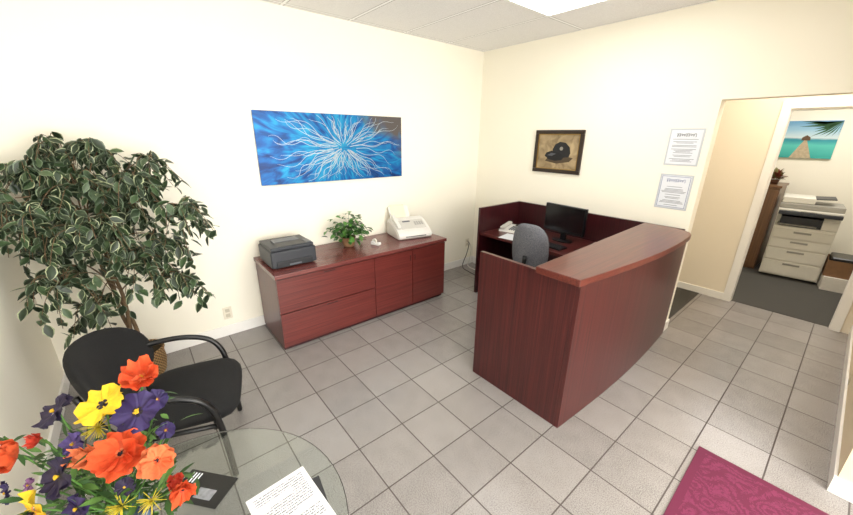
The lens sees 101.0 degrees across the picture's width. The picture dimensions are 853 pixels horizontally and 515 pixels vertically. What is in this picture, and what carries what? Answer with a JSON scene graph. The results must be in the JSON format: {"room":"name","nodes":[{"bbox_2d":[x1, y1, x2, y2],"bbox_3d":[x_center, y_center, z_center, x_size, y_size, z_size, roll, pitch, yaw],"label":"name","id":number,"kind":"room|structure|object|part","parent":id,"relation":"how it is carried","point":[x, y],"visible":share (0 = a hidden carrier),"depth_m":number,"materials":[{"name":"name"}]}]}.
{"room":"lobby","nodes":[
{"label":"lobby","id":0,"kind":"room"},
{"bbox_2d":[0,234,62,514],"bbox_3d":[-0.656,0.465,-0.201,0.120,2.750,6.400,-14,24,-37],"label":"wall","id":1,"kind":"structure","parent":0,"point":[31,371],"depth_m":1.92,"materials":[{"name":"paint"}]},
{"bbox_2d":[33,372,69,509],"bbox_3d":[-0.615,1.707,0.266,0.014,0.100,6.386,-14,24,-37],"label":"baseboard","id":2,"kind":"structure","parent":1,"relation":"attached to","point":[54,434],"depth_m":2.07,"materials":[{"name":"white wood"}]},
{"bbox_2d":[0,0,483,371],"bbox_3d":[-1.016,-0.817,3.515,4.570,2.750,0.120,-14,24,-37],"label":"wall","id":3,"kind":"structure","parent":0,"point":[180,81],"depth_m":2.88,"materials":[{"name":"paint"}]},
{"bbox_2d":[222,306,232,319],"bbox_3d":[-1.808,0.504,3.199,0.072,0.116,0.009,-14,24,-37],"label":"wall outlet","id":4,"kind":"object","parent":3,"relation":"attached to","point":[227,311],"visible":1,"depth_m":3.19,"materials":[{"name":"beige plastic"}]},
{"bbox_2d":[164,256,471,353],"bbox_3d":[-0.988,0.453,3.897,4.330,0.100,0.014,-14,24,-37],"label":"baseboard","id":5,"kind":"structure","parent":3,"relation":"attached to","point":[223,331],"depth_m":3.23,"materials":[{"name":"white wood"}]},
{"bbox_2d":[251,110,401,185],"bbox_3d":[-0.865,-1.074,3.453,1.510,0.620,0.020,-14,24,-37],"label":"wall art","id":6,"kind":"object","parent":3,"relation":"attached to","point":[292,147],"visible":1,"depth_m":3.35,"materials":[{"name":"blue metal"}]},
{"bbox_2d":[46,260,852,514],"bbox_3d":[2.424,0.986,2.764,8.250,0.106,6.520,-14,24,-37],"label":"floor","id":7,"kind":"structure","parent":0,"point":[395,401],"depth_m":2.40,"materials":[{"name":"tile"}]},
{"bbox_2d":[0,132,219,378],"bbox_3d":[-1.922,0.115,2.296,1.027,1.761,0.864,-14,24,-37],"label":"ficus tree","id":8,"kind":"object","parent":7,"relation":"on","point":[41,223],"visible":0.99,"depth_m":2.03,"materials":[{"name":"plant"}]},
{"bbox_2d":[62,327,242,441],"bbox_3d":[-1.373,0.751,1.897,0.668,0.811,0.620,-8,21,-23],"label":"armchair","id":9,"kind":"object","parent":7,"relation":"on","point":[212,388],"visible":0.62,"depth_m":1.80,"materials":[{"name":"black fabric"}]},
{"bbox_3d":[-1.481,0.920,1.640,0.145,0.655,0.058,-4,19,-12],"label":"leg","id":10,"kind":"part","parent":9,"relation":"part of","materials":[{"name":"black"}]},
{"bbox_3d":[-1.572,0.570,1.738,0.226,0.370,0.620,-8,21,-23],"label":"backrest","id":11,"kind":"part","parent":9,"relation":"part of","materials":[{"name":"black fabric"}]},
{"bbox_3d":[-1.238,0.868,1.721,0.402,0.029,0.024,-6,20,-19],"label":"rail","id":12,"kind":"part","parent":9,"relation":"part of","materials":[{"name":"black metal"}]},
{"bbox_3d":[-1.281,0.729,1.934,0.465,0.118,0.514,-8,21,-23],"label":"seat","id":13,"kind":"part","parent":9,"relation":"part of","materials":[{"name":"black fabric"}]},
{"bbox_3d":[-1.472,0.758,2.168,0.518,0.614,0.073,-9,21,-26],"label":"arm","id":14,"kind":"part","parent":9,"relation":"part of","materials":[{"name":"black"}]},
{"bbox_3d":[-1.247,0.921,1.702,0.518,0.614,0.073,-7,20,-21],"label":"arm","id":15,"kind":"part","parent":9,"relation":"part of","materials":[{"name":"black metal"}]},
{"bbox_2d":[148,339,166,378],"bbox_3d":[-2.133,0.794,2.667,0.278,0.230,0.280,-14,24,-37],"label":"wicker basket","id":16,"kind":"object","parent":7,"relation":"on","point":[160,356],"depth_m":2.66,"materials":[{"name":"brown wicker"}]},
{"bbox_2d":[60,428,348,514],"bbox_3d":[-0.779,1.177,1.182,1.044,0.499,1.044,-14,24,-37],"label":"glass side table","id":17,"kind":"object","parent":7,"relation":"on","point":[259,458],"visible":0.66,"depth_m":1.42,"materials":[{"name":"clear glass"}]},
{"bbox_2d":[0,354,202,514],"bbox_3d":[-0.885,0.604,0.928,0.640,0.747,0.282,-1,19,-5],"label":"flower arrangement","id":18,"kind":"object","parent":17,"relation":"on","point":[108,460],"visible":1,"depth_m":0.86,"materials":[{"name":"plant"}]},
{"bbox_2d":[169,469,237,508],"bbox_3d":[-0.836,0.863,1.317,0.200,0.005,0.120,4,19,10],"label":"brochure","id":19,"kind":"object","parent":17,"relation":"on","point":[213,488],"visible":0.76,"depth_m":1.32,"materials":[{"name":"black paper"}]},
{"bbox_2d":[193,487,216,500],"bbox_3d":[-0.815,0.869,1.293,0.070,0.001,0.040,4,19,10],"label":"photo","id":20,"kind":"object","parent":19,"relation":"on","point":[204,493],"depth_m":1.29},
{"bbox_2d":[312,476,327,501],"bbox_3d":[-0.438,0.904,1.219,0.200,0.001,0.260,-11,22,-30],"label":"leaflet","id":21,"kind":"object","parent":17,"relation":"on","point":[316,480],"visible":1,"depth_m":1.34,"materials":[{"name":"grey paper"}]},
{"bbox_2d":[246,466,335,514],"bbox_3d":[-0.481,0.892,1.246,0.216,0.003,0.270,-17,25,-41],"label":"printed page","id":22,"kind":"object","parent":21,"relation":"on","point":[296,493],"visible":1,"depth_m":1.28,"materials":[{"name":"white paper"}]},
{"bbox_2d":[253,233,446,349],"bbox_3d":[-0.681,0.223,3.654,1.840,0.700,0.600,-14,24,-37],"label":"credenza","id":23,"kind":"object","parent":7,"relation":"on","point":[345,287],"visible":0.99,"depth_m":3.29,"materials":[{"name":"brown wood"}]},
{"bbox_2d":[258,234,316,268],"bbox_3d":[-1.220,-0.059,3.090,0.380,0.186,0.368,-14,24,-37],"label":"printer","id":24,"kind":"object","parent":23,"relation":"on","point":[281,252],"visible":1,"depth_m":2.99,"materials":[{"name":"grey plastic"}]},
{"bbox_2d":[277,256,312,268],"bbox_3d":[-1.112,0.038,2.985,0.300,0.050,0.016,-14,24,-37],"label":"paper tray","id":25,"kind":"object","parent":24,"relation":"on","point":[286,262],"depth_m":2.97,"materials":[{"name":"black plastic"}]},
{"bbox_3d":[-0.856,0.238,3.127,0.906,0.300,0.019,-14,24,-37],"label":"drawer","id":26,"kind":"part","parent":23,"relation":"part of","materials":[{"name":"brown wood"}]},
{"bbox_3d":[-0.859,0.534,3.229,0.906,0.305,0.019,-14,24,-37],"label":"drawer","id":27,"kind":"part","parent":23,"relation":"part of","materials":[{"name":"brown wood"}]},
{"bbox_2d":[322,211,372,246],"bbox_3d":[-0.783,-0.277,3.509,0.507,0.336,0.396,-14,24,-37],"label":"potted plant","id":28,"kind":"object","parent":23,"relation":"on","point":[348,238],"visible":1,"depth_m":3.45,"materials":[{"name":"green plant"}]},
{"bbox_3d":[-0.782,-0.163,3.539,0.144,0.100,0.144,-14,24,-37],"label":"pot","id":29,"kind":"part","parent":28,"relation":"part of","materials":[{"name":"brown ceramic"}]},
{"bbox_2d":[371,238,380,245],"bbox_3d":[-0.518,-0.161,3.602,0.105,0.062,0.040,11,22,28],"label":"tape dispenser","id":30,"kind":"object","parent":23,"relation":"on","point":[374,241],"visible":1,"depth_m":3.60,"materials":[{"name":"white plastic"}]},
{"bbox_3d":[-0.329,0.251,3.593,0.453,0.615,0.019,-14,24,-37],"label":"door","id":31,"kind":"part","parent":23,"relation":"part of","materials":[{"name":"brown wood"}]},
{"bbox_2d":[387,204,431,239],"bbox_3d":[-0.203,-0.406,3.942,0.404,0.312,0.404,-9,21,-26],"label":"machine","id":32,"kind":"object","parent":23,"relation":"on","point":[400,225],"visible":1,"depth_m":3.89,"materials":[{"name":"grey plastic"}]},
{"bbox_3d":[-0.376,-0.301,3.869,0.004,0.133,0.320,-9,21,-26],"label":"trim","id":33,"kind":"part","parent":32,"relation":"part of","materials":[{"name":"white plastic"}]},
{"bbox_3d":[-0.158,-0.373,3.901,0.290,0.072,0.126,-9,21,-26],"label":"control panel","id":34,"kind":"part","parent":32,"relation":"part of","materials":[{"name":"white plastic"}]},
{"bbox_3d":[0.023,0.160,3.869,0.447,0.615,0.019,-14,24,-37],"label":"door","id":35,"kind":"part","parent":23,"relation":"part of","materials":[{"name":"brown wood"}]},
{"bbox_2d":[462,242,474,274],"bbox_3d":[0.634,0.057,4.704,0.129,0.350,0.757,-5,20,-15],"label":"power cord","id":36,"kind":"object","parent":7,"relation":"on","point":[468,242],"visible":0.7,"depth_m":4.96,"materials":[{"name":"black plastic"}]},
{"bbox_2d":[512,223,548,266],"bbox_3d":[1.037,0.154,3.357,0.530,1.058,0.602,16,24,38],"label":"office chair","id":37,"kind":"object","parent":7,"relation":"on","point":[530,245],"visible":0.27,"depth_m":3.04,"materials":[{"name":"grey fabric"}]},
{"bbox_2d":[473,201,690,427],"bbox_3d":[1.004,0.206,3.235,1.900,1.042,1.885,-14,24,-37],"label":"reception desk","id":38,"kind":"object","parent":7,"relation":"on","point":[553,336],"visible":0.94,"depth_m":2.38,"materials":[{"name":"brown wood"}]},
{"bbox_3d":[0.853,-0.136,4.258,0.700,1.020,0.029,-14,24,-37],"label":"return panel","id":39,"kind":"part","parent":38,"relation":"part of","materials":[{"name":"brown wood"}]},
{"bbox_2d":[498,233,513,239],"bbox_3d":[0.945,-0.212,3.768,0.280,0.004,0.216,15,24,36],"label":"paper sheet","id":40,"kind":"object","parent":38,"relation":"on","point":[508,236],"visible":0.43,"depth_m":3.80,"materials":[{"name":"white paper"}]},
{"bbox_2d":[499,221,517,233],"bbox_3d":[1.001,-0.351,4.050,0.250,0.083,0.239,16,24,38],"label":"desk phone","id":41,"kind":"object","parent":38,"relation":"on","point":[508,227],"visible":0.64,"depth_m":4.04,"materials":[{"name":"white plastic"}]},
{"bbox_3d":[0.609,0.519,2.378,0.030,1.000,0.709,-14,24,-37],"label":"panel","id":42,"kind":"part","parent":38,"relation":"part of","materials":[{"name":"brown wood"}]},
{"bbox_2d":[480,224,594,256],"bbox_3d":[1.204,-0.203,3.805,0.680,0.030,1.039,-14,24,-37],"label":"countertop","id":43,"kind":"structure","parent":38,"relation":"on","point":[577,243],"depth_m":3.68,"materials":[{"name":"brown wood"}]},
{"bbox_2d":[549,242,566,250],"bbox_3d":[1.193,-0.141,3.542,0.130,0.021,0.420,-13,23,-34],"label":"keyboard","id":44,"kind":"object","parent":38,"relation":"on","point":[554,246],"visible":0.38,"depth_m":3.41,"materials":[{"name":"black plastic"}]},
{"bbox_2d":[544,202,588,242],"bbox_3d":[1.423,-0.351,3.626,0.160,0.370,0.470,-12,22,-32],"label":"computer monitor","id":45,"kind":"object","parent":38,"relation":"on","point":[565,219],"visible":1,"depth_m":3.59,"materials":[{"name":"black plastic"}]},
{"bbox_3d":[1.682,0.013,3.855,0.028,1.020,1.748,-14,24,-37],"label":"return panel","id":46,"kind":"part","parent":38,"relation":"part of","materials":[{"name":"brown wood"}]},
{"bbox_2d":[536,222,690,286],"bbox_3d":[1.436,-0.068,2.511,1.799,0.042,0.425,-14,24,-37],"label":"countertop","id":47,"kind":"structure","parent":38,"relation":"on","point":[644,243],"depth_m":2.30,"materials":[{"name":"brown wood"}]},
{"bbox_3d":[1.558,0.438,2.647,1.850,1.000,0.065,-14,24,-37],"label":"panel","id":48,"kind":"part","parent":38,"relation":"part of","materials":[{"name":"brown wood"}]},
{"bbox_2d":[663,446,828,514],"bbox_3d":[1.485,1.377,1.433,1.200,0.009,0.900,-15,24,-38],"label":"floor mat","id":49,"kind":"object","parent":7,"relation":"on","point":[711,484],"visible":1,"depth_m":1.83,"materials":[{"name":"pink carpet"}]},
{"bbox_2d":[743,182,788,268],"bbox_3d":[4.820,-0.507,5.213,0.638,1.180,0.450,-14,24,-37],"label":"bookcase","id":50,"kind":"object","parent":7,"relation":"on","point":[774,195],"visible":0.27,"depth_m":4.94,"materials":[{"name":"brown wood"}]},
{"bbox_3d":[4.654,-0.407,4.964,0.014,1.090,0.197,-14,24,-37],"label":"door","id":51,"kind":"part","parent":50,"relation":"part of","materials":[{"name":"brown wood"}]},
{"bbox_2d":[770,167,787,183],"bbox_3d":[4.867,-1.139,4.890,0.273,0.225,0.257,-14,24,-37],"label":"dried plant","id":52,"kind":"object","parent":50,"relation":"on","point":[777,173],"visible":0.73,"depth_m":4.87,"materials":[{"name":"red plant"}]},
{"bbox_3d":[4.867,-1.062,4.920,0.098,0.060,0.100,-14,24,-37],"label":"pot","id":53,"kind":"part","parent":52,"relation":"part of","materials":[{"name":"brown ceramic"}]},
{"bbox_2d":[759,193,846,282],"bbox_3d":[4.976,-0.282,4.682,0.650,1.043,0.580,-17,26,-42],"label":"photocopier","id":54,"kind":"object","parent":7,"relation":"on","point":[804,231],"visible":1,"depth_m":4.53,"materials":[{"name":"white plastic"}]},
{"bbox_3d":[4.806,0.158,4.660,0.018,0.182,0.530,-17,26,-42],"label":"paper drawer","id":55,"kind":"part","parent":54,"relation":"part of","materials":[{"name":"beige plastic"}]},
{"bbox_3d":[4.799,0.102,4.633,0.006,0.025,0.160,-17,26,-42],"label":"drawer handle","id":56,"kind":"part","parent":54,"relation":"part of","materials":[{"name":"grey plastic"}]},
{"bbox_3d":[4.801,-0.059,4.577,0.006,0.025,0.160,-17,26,-42],"label":"drawer handle","id":57,"kind":"part","parent":54,"relation":"part of","materials":[{"name":"grey plastic"}]},
{"bbox_3d":[4.808,-0.017,4.600,0.018,0.152,0.530,-17,26,-42],"label":"paper drawer","id":58,"kind":"part","parent":54,"relation":"part of","materials":[{"name":"beige plastic"}]},
{"bbox_2d":[777,221,815,228],"bbox_3d":[4.815,-0.428,4.580,0.190,0.013,0.360,-17,26,-42],"label":"tray","id":59,"kind":"object","parent":54,"relation":"on","point":[789,224],"depth_m":4.54,"materials":[{"name":"beige plastic"}]},
{"bbox_3d":[4.802,-0.181,4.535,0.006,0.025,0.160,-17,26,-42],"label":"drawer handle","id":60,"kind":"part","parent":54,"relation":"part of","materials":[{"name":"grey plastic"}]},
{"bbox_3d":[4.810,-0.159,4.551,0.018,0.112,0.530,-17,26,-42],"label":"paper drawer","id":61,"kind":"part","parent":54,"relation":"part of","materials":[{"name":"beige plastic"}]},
{"bbox_3d":[4.811,-0.282,4.509,0.018,0.112,0.530,-17,26,-42],"label":"paper drawer","id":62,"kind":"part","parent":54,"relation":"part of","materials":[{"name":"beige plastic"}]},
{"bbox_3d":[4.803,-0.304,4.493,0.006,0.025,0.160,-17,26,-42],"label":"drawer handle","id":63,"kind":"part","parent":54,"relation":"part of","materials":[{"name":"grey plastic"}]},
{"bbox_3d":[4.780,-0.533,4.387,0.089,0.045,0.560,-17,26,-42],"label":"control panel","id":64,"kind":"part","parent":54,"relation":"part of","materials":[{"name":"grey plastic"}]},
{"bbox_3d":[5.035,-0.678,4.601,0.500,0.064,0.580,-17,26,-42],"label":"lid","id":65,"kind":"part","parent":54,"relation":"part of","materials":[{"name":"white plastic"}]},
{"bbox_2d":[816,196,837,200],"bbox_3d":[5.086,-0.764,4.532,0.360,0.030,0.270,-17,26,-42],"label":"document tray","id":66,"kind":"object","parent":54,"relation":"on","point":[817,197],"depth_m":4.45,"materials":[{"name":"white plastic"}]},
{"bbox_2d":[816,270,848,293],"bbox_3d":[5.178,0.307,4.412,0.342,0.171,0.400,17,25,39],"label":"carton","id":67,"kind":"object","parent":7,"relation":"on","point":[827,283],"visible":0.57,"depth_m":4.32,"materials":[{"name":"white cardboard"}]},
{"bbox_2d":[822,252,852,279],"bbox_3d":[5.196,0.107,4.356,0.380,0.240,0.340,-17,25,-41],"label":"carton","id":68,"kind":"object","parent":67,"relation":"on","point":[837,265],"visible":0.94,"depth_m":4.29,"materials":[{"name":"brown cardboard"}]},
{"bbox_2d":[260,0,716,51],"bbox_3d":[2.456,-1.706,1.838,8.250,0.100,6.520,-14,24,-37],"label":"ceiling","id":69,"kind":"structure","parent":0,"point":[479,25],"depth_m":3.06,"materials":[{"name":"white paint"}]},
{"bbox_2d":[504,0,609,16],"bbox_3d":[1.197,-1.855,2.402,0.600,0.011,1.210,-14,24,-37],"label":"recessed light","id":70,"kind":"object","parent":69,"relation":"in","point":[548,8],"visible":1,"depth_m":2.75,"materials":[{"name":"white plastic"}]},
{"bbox_2d":[472,0,852,319],"bbox_3d":[1.948,-0.755,3.436,0.120,2.750,3.800,-14,24,-37],"label":"wall","id":71,"kind":"structure","parent":0,"point":[627,84],"depth_m":3.18,"materials":[{"name":"paint"}]},
{"bbox_2d":[532,130,585,174],"bbox_3d":[1.429,-1.155,3.844,0.025,0.450,0.570,-14,24,-37],"label":"framed picture","id":72,"kind":"object","parent":71,"relation":"attached to","point":[555,151],"visible":1,"depth_m":3.83,"materials":[{"name":"paper"}]},
{"bbox_3d":[1.429,-1.155,3.844,0.016,0.370,0.490,-14,24,-37],"label":"frame","id":73,"kind":"part","parent":72,"relation":"part of","materials":[{"name":"black wood"}]},
{"bbox_2d":[663,319,669,330],"bbox_3d":[2.320,0.659,3.414,0.134,0.100,0.014,-14,24,-37],"label":"baseboard","id":74,"kind":"structure","parent":71,"relation":"attached to","point":[667,320],"depth_m":3.41,"materials":[{"name":"white wood"}]},
{"bbox_2d":[654,173,693,210],"bbox_3d":[2.173,-0.578,3.098,0.009,0.300,0.250,-14,24,-37],"label":"certificate","id":75,"kind":"object","parent":71,"relation":"attached to","point":[673,192],"visible":1,"depth_m":3.09,"materials":[{"name":"grey paper"}]},
{"bbox_2d":[663,128,706,166],"bbox_3d":[2.178,-0.932,2.976,0.009,0.300,0.250,-14,24,-37],"label":"certificate","id":76,"kind":"object","parent":71,"relation":"attached to","point":[684,146],"visible":1,"depth_m":2.97,"materials":[{"name":"grey paper"}]},
{"bbox_2d":[678,94,852,333],"bbox_3d":[3.703,-0.739,3.451,0.100,2.750,3.980,-14,24,-37],"label":"wall","id":77,"kind":"structure","parent":0,"point":[746,129],"depth_m":3.84,"materials":[{"name":"paint"}]},
{"bbox_2d":[677,281,723,299],"bbox_3d":[2.909,0.235,4.690,0.014,0.085,1.670,-14,24,-37],"label":"baseboard","id":78,"kind":"structure","parent":77,"relation":"attached to","point":[701,290],"depth_m":4.23,"materials":[{"name":"white wood"}]},
{"bbox_2d":[722,98,852,331],"bbox_3d":[3.784,-0.404,3.448,0.123,2.120,0.920,-14,24,-37],"label":"trim","id":79,"kind":"structure","parent":77,"relation":"attached to","point":[845,303],"depth_m":3.50,"materials":[{"name":"white wood"}]},
{"bbox_2d":[764,109,852,254],"bbox_3d":[5.557,-1.179,4.795,0.100,2.750,3.800,-14,24,-37],"label":"wall","id":80,"kind":"structure","parent":0,"point":[833,177],"depth_m":4.80,"materials":[{"name":"paint"}]},
{"bbox_2d":[778,120,844,158],"bbox_3d":[5.268,-1.642,4.901,0.032,0.490,0.620,-14,24,-37],"label":"picture","id":81,"kind":"object","parent":80,"relation":"attached to","point":[803,139],"visible":0.76,"depth_m":4.84,"materials":[{"name":"paper"}]},
{"bbox_2d":[838,343,852,483],"bbox_3d":[3.165,-0.293,2.134,2.500,2.750,0.120,-14,24,-37],"label":"wall","id":82,"kind":"structure","parent":0,"point":[845,471],"depth_m":1.96,"materials":[{"name":"beige paint"}]},
{"bbox_2d":[827,325,852,487],"bbox_3d":[3.104,0.944,2.611,2.510,0.100,0.014,-14,24,-37],"label":"baseboard","id":83,"kind":"structure","parent":82,"relation":"attached to","point":[835,457],"depth_m":2.29,"materials":[{"name":"white wood"}]},
{"bbox_3d":[3.113,0.294,0.426,0.120,2.750,2.600,-14,24,-37],"label":"wall","id":84,"kind":"structure","parent":0,"visible":0},
{"bbox_2d":[827,476,852,502],"bbox_3d":[3.004,1.543,0.865,0.014,0.100,2.734,-14,24,-37],"label":"baseboard","id":85,"kind":"structure","parent":84,"relation":"attached to","point":[837,486],"depth_m":1.82,"materials":[{"name":"white wood"}]}
]}

